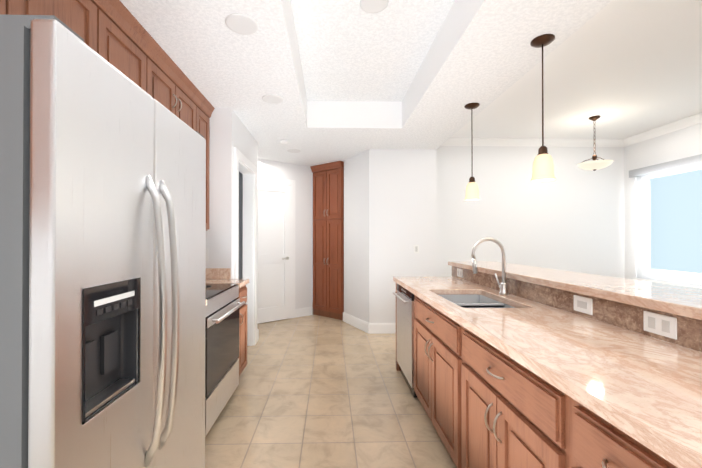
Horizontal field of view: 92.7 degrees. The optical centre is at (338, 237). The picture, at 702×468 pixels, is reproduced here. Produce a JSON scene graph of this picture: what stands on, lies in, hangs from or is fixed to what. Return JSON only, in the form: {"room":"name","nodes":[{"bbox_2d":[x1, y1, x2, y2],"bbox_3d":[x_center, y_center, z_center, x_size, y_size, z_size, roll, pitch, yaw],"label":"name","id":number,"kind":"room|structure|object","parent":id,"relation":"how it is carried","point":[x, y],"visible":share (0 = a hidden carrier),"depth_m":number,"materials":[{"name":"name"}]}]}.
{"room":"kitchen","nodes":[
{"label":"kitchen","id":0,"kind":"room"},
{"bbox_2d":[206,108,217,267],"bbox_3d":[-1.429,0.042,3.238,0.560,2.540,0.140,0,0,-1],"label":"wall","id":1,"kind":"structure","parent":0,"point":[212,240],"depth_m":3.18,"materials":[{"name":"white paint"}]},
{"bbox_2d":[206,268,232,279],"bbox_3d":[-1.284,0.342,3.157,0.520,0.100,0.017,0,0,-1],"label":"backsplash","id":2,"kind":"structure","parent":1,"relation":"attached to","point":[211,273],"depth_m":3.15,"materials":[{"name":"beige stone"}]},
{"bbox_2d":[218,108,257,312],"bbox_3d":[-1.097,0.045,3.747,0.130,2.540,1.140,0,0,-1],"label":"wall","id":3,"kind":"structure","parent":0,"point":[233,131],"depth_m":3.18,"materials":[{"name":"white paint"}]},
{"bbox_2d":[200,96,211,230],"bbox_3d":[-1.389,-0.646,2.977,0.341,1.162,0.381,0,0,-1],"label":"upper cabinet","id":4,"kind":"object","parent":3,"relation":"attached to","point":[205,108],"depth_m":3.11,"materials":[{"name":"brown wood"}]},
{"bbox_2d":[234,147,256,345],"bbox_3d":[-1.086,0.220,3.716,0.150,2.190,0.920,0,0,-1],"label":"door frame","id":5,"kind":"structure","parent":3,"relation":"attached to","point":[245,166],"depth_m":4.07,"materials":[{"name":"white paint"}]},
{"bbox_2d":[238,172,242,278],"bbox_3d":[-2.055,0.048,4.243,1.760,2.540,0.100,0,0,-1],"label":"wall","id":6,"kind":"structure","parent":0,"point":[240,223],"depth_m":4.21,"materials":[{"name":"grey paint"}]},
{"bbox_2d":[258,158,311,308],"bbox_3d":[-1.416,0.053,5.082,2.346,2.540,0.120,0,0,-38],"label":"wall","id":7,"kind":"structure","parent":0,"point":[301,175],"depth_m":5.62,"materials":[{"name":"white paint"}]},
{"bbox_2d":[257,182,290,323],"bbox_3d":[-1.091,0.233,5.228,0.635,2.158,0.484,0,0,-1],"label":"hall door","id":8,"kind":"structure","parent":7,"relation":"in","point":[274,252],"depth_m":5.27,"materials":[{"name":"white paint"}]},
{"bbox_2d":[258,176,294,318],"bbox_3d":[-1.099,0.189,5.240,0.960,2.270,0.020,0,0,-38],"label":"door frame","id":9,"kind":"structure","parent":7,"relation":"attached to","point":[272,180],"depth_m":5.49,"materials":[{"name":"white paint"}]},
{"bbox_2d":[295,307,311,317],"bbox_3d":[-0.590,1.256,5.633,0.271,0.140,0.206,0,0,-1],"label":"baseboard","id":10,"kind":"structure","parent":7,"relation":"attached to","point":[306,311],"depth_m":5.62,"materials":[{"name":"white paint"}]},
{"bbox_2d":[205,302,456,467],"bbox_3d":[0.752,1.337,2.415,7.880,0.060,9.000,0,0,-1],"label":"floor","id":11,"kind":"structure","parent":0,"point":[314,391],"depth_m":2.54,"materials":[{"name":"tile"}]},
{"bbox_2d":[0,14,205,467],"bbox_3d":[-1.031,0.397,1.179,0.923,1.783,0.908,0,0,-1],"label":"fridge","id":12,"kind":"object","parent":11,"relation":"on","point":[102,248],"visible":1,"depth_m":0.87,"materials":[{"name":"grey metal"}]},
{"bbox_2d":[28,19,153,467],"bbox_3d":[-0.663,0.363,0.943,0.062,1.702,0.414,0,0,-1],"label":"freezer","id":13,"kind":"object","parent":12,"relation":"in","point":[91,127],"depth_m":0.84,"materials":[{"name":"silver metal"}]},
{"bbox_2d":[205,283,244,435],"bbox_3d":[-1.152,0.792,2.461,0.756,1.008,0.760,0,0,-1],"label":"range","id":14,"kind":"object","parent":11,"relation":"on","point":[224,305],"visible":0.21,"depth_m":2.38,"materials":[{"name":"silver metal"}]},
{"bbox_2d":[205,284,246,375],"bbox_3d":[-1.205,0.869,3.004,0.693,0.876,0.318,0,0,-1],"label":"base cabinet","id":15,"kind":"object","parent":11,"relation":"on","point":[242,357],"depth_m":3.02,"materials":[{"name":"brown wood"}]},
{"bbox_2d":[206,280,248,287],"bbox_3d":[-1.201,0.411,3.007,0.714,0.040,0.321,0,0,-1],"label":"countertop","id":16,"kind":"structure","parent":15,"relation":"on","point":[241,283],"depth_m":2.96,"materials":[{"name":"beige stone"}]},
{"bbox_2d":[311,161,343,319],"bbox_3d":[-0.017,0.057,5.748,0.659,2.532,0.664,0,0,39],"label":"pantry","id":17,"kind":"object","parent":11,"relation":"on","point":[328,239],"visible":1,"depth_m":5.50,"materials":[{"name":"brown wood"}]},
{"bbox_2d":[343,312,366,332],"bbox_3d":[0.244,1.252,4.968,0.338,0.140,0.689,0,0,-1],"label":"baseboard","id":18,"kind":"structure","parent":11,"relation":"on","point":[358,323],"depth_m":4.93,"materials":[{"name":"white paint"}]},
{"bbox_2d":[367,322,395,333],"bbox_3d":[0.882,1.250,4.611,0.950,0.140,0.016,0,0,-1],"label":"baseboard","id":19,"kind":"structure","parent":11,"relation":"on","point":[372,328],"depth_m":4.60,"materials":[{"name":"white paint"}]},
{"bbox_2d":[344,149,436,322],"bbox_3d":[0.712,0.054,5.289,1.257,2.540,1.334,0,0,-1],"label":"wall block","id":20,"kind":"object","parent":11,"relation":"on","point":[389,209],"visible":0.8,"depth_m":4.63,"materials":[{"name":"white paint"}]},
{"bbox_2d":[414,245,418,252],"bbox_3d":[1.075,0.160,4.626,0.076,0.120,0.008,0,0,-1],"label":"switch plate","id":21,"kind":"object","parent":20,"relation":"attached to","point":[416,248],"visible":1,"depth_m":4.62,"materials":[{"name":"white plastic"}]},
{"bbox_2d":[393,262,701,467],"bbox_3d":[0.950,0.788,1.911,0.788,1.026,2.942,0,0,-1],"label":"kitchen island","id":22,"kind":"object","parent":11,"relation":"on","point":[503,364],"depth_m":1.23,"materials":[{"name":"brown wood"}]},
{"bbox_2d":[393,284,417,397],"bbox_3d":[0.842,0.865,2.985,0.626,0.852,0.610,0,0,-1],"label":"dishwasher","id":23,"kind":"object","parent":22,"relation":"in","point":[405,316],"depth_m":2.90,"materials":[{"name":"silver metal"}]},
{"bbox_2d":[439,294,514,307],"bbox_3d":[0.868,0.534,2.163,0.410,0.215,0.700,0,0,-1],"label":"sink","id":24,"kind":"object","parent":22,"relation":"in","point":[463,300],"depth_m":2.39,"materials":[{"name":"silver metal"}]},
{"bbox_2d":[449,262,701,317],"bbox_3d":[1.399,0.255,1.921,0.490,0.039,3.013,0,0,-1],"label":"island countertop","id":25,"kind":"structure","parent":22,"relation":"on","point":[688,300],"depth_m":1.57,"materials":[{"name":"beige stone"}]},
{"bbox_2d":[469,238,508,277],"bbox_3d":[1.019,0.193,2.283,0.251,0.385,0.111,0,0,-1],"label":"faucet","id":26,"kind":"object","parent":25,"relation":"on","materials":[{"name":"silver metal"}]},
{"bbox_2d":[120,0,611,178],"bbox_3d":[-0.738,-1.433,2.394,4.300,0.401,9.000,0,0,-1],"label":"ceiling","id":27,"kind":"structure","parent":0,"point":[345,79],"depth_m":2.55,"materials":[{"name":"white paint"}]},
{"bbox_2d":[225,13,258,34],"bbox_3d":[-0.559,-1.231,1.937,0.188,0.008,0.188,0,0,-1],"label":"recessed light","id":28,"kind":"object","parent":27,"relation":"in","point":[242,24],"visible":1,"depth_m":1.93,"materials":[{"name":"white plastic"}]},
{"bbox_2d":[262,94,282,103],"bbox_3d":[-0.585,-1.225,2.967,0.188,0.008,0.188,0,0,-1],"label":"recessed light","id":29,"kind":"object","parent":27,"relation":"in","point":[272,98],"visible":0.98,"depth_m":2.95,"materials":[{"name":"white plastic"}]},
{"bbox_2d":[280,139,287,143],"bbox_3d":[-0.691,-1.207,4.224,0.110,0.030,0.110,0,0,-1],"label":"smoke detector","id":30,"kind":"object","parent":27,"relation":"attached to","point":[283,141],"visible":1,"depth_m":4.19,"materials":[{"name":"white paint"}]},
{"bbox_2d":[287,149,300,152],"bbox_3d":[-0.629,-1.215,4.706,0.188,0.008,0.188,0,0,-1],"label":"recessed light","id":31,"kind":"object","parent":27,"relation":"in","point":[293,150],"visible":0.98,"depth_m":4.69,"materials":[{"name":"white"}]},
{"bbox_2d":[360,0,388,12],"bbox_3d":[0.232,-1.529,2.189,0.188,0.008,0.188,0,0,-1],"label":"recessed light","id":32,"kind":"object","parent":27,"relation":"in","point":[372,6],"visible":1,"depth_m":2.20,"materials":[{"name":"white plastic"}]},
{"bbox_2d":[464,103,479,200],"bbox_3d":[1.240,-0.788,3.110,0.142,0.880,0.142,0,0,-1],"label":"pendant light","id":33,"kind":"object","parent":27,"relation":"hanging from","point":[472,191],"visible":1,"depth_m":3.08,"materials":[{"name":"white glass"}]},
{"bbox_2d":[530,34,555,182],"bbox_3d":[1.275,-0.794,2.090,0.142,0.880,0.142,0,0,-1],"label":"pendant light","id":34,"kind":"object","parent":27,"relation":"hanging from","point":[543,168],"visible":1,"depth_m":2.06,"materials":[{"name":"white glass"}]},
{"bbox_2d":[436,146,624,277],"bbox_3d":[2.976,-0.096,5.270,3.270,2.840,0.140,0,0,-1],"label":"wall","id":35,"kind":"structure","parent":0,"point":[570,217],"depth_m":5.20,"materials":[{"name":"white paint"}]},
{"bbox_2d":[441,138,622,146],"bbox_3d":[2.859,-1.467,5.162,3.030,0.100,0.085,0,0,-1],"label":"crown molding","id":36,"kind":"structure","parent":35,"relation":"attached to","point":[548,142],"depth_m":5.16,"materials":[{"name":"white paint"}]},
{"bbox_2d":[451,0,701,138],"bbox_3d":[3.066,-1.587,1.670,3.270,0.100,7.360,0,0,-1],"label":"ceiling","id":37,"kind":"structure","parent":0,"point":[623,69],"depth_m":3.28,"materials":[{"name":"white paint"}]},
{"bbox_2d":[577,115,612,170],"bbox_3d":[3.237,-1.182,4.232,0.372,0.680,0.372,0,0,-1],"label":"dining pendant light","id":38,"kind":"object","parent":37,"relation":"hanging from","point":[595,164],"visible":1,"depth_m":4.18,"materials":[{"name":"white glass"}]},
{"bbox_2d":[624,123,701,285],"bbox_3d":[4.633,-0.117,1.630,0.140,2.840,7.220,0,0,-1],"label":"wall","id":39,"kind":"structure","parent":0,"point":[686,142],"depth_m":4.95,"materials":[{"name":"white paint"}]},
{"bbox_2d":[622,112,701,146],"bbox_3d":[4.520,-1.487,1.635,0.085,0.100,7.220,0,0,-1],"label":"crown molding","id":40,"kind":"structure","parent":39,"relation":"attached to","point":[695,119],"depth_m":4.56,"materials":[{"name":"white paint"}]},
{"bbox_2d":[629,154,701,285],"bbox_3d":[4.523,-0.208,3.809,0.170,1.623,2.540,0,0,-1],"label":"window","id":41,"kind":"structure","parent":39,"relation":"in","point":[669,221],"depth_m":4.59,"materials":[{"name":"blue"}]},
{"bbox_2d":[633,278,701,288],"bbox_3d":[4.503,-0.191,3.808,0.050,1.648,2.520,0,0,-1],"label":"window sill","id":42,"kind":"structure","parent":39,"relation":"attached to","point":[678,284],"depth_m":4.51,"materials":[{"name":"white paint"}]},
{"bbox_3d":[-1.571,0.026,0.514,0.140,2.540,5.300,0,0,-1],"label":"wall","id":43,"kind":"structure","parent":0,"visible":0},
{"bbox_2d":[0,0,103,57],"bbox_3d":[-1.344,-0.869,1.180,0.341,0.737,0.924,0,0,-1],"label":"upper cabinet","id":44,"kind":"object","parent":43,"relation":"attached to","point":[85,18],"depth_m":1.51,"materials":[{"name":"brown wood"}]},
{"bbox_2d":[104,0,155,98],"bbox_3d":[-1.361,-0.652,1.860,0.341,1.162,0.561,0,0,-1],"label":"upper cabinet","id":45,"kind":"object","parent":43,"relation":"attached to","point":[116,34],"depth_m":1.89,"materials":[{"name":"brown wood"}]},
{"bbox_2d":[156,48,199,132],"bbox_3d":[-1.376,-0.891,2.465,0.341,0.677,0.768,0,0,-1],"label":"upper cabinet","id":46,"kind":"object","parent":43,"relation":"attached to","point":[174,92],"depth_m":2.47,"materials":[{"name":"brown wood"}]}
]}

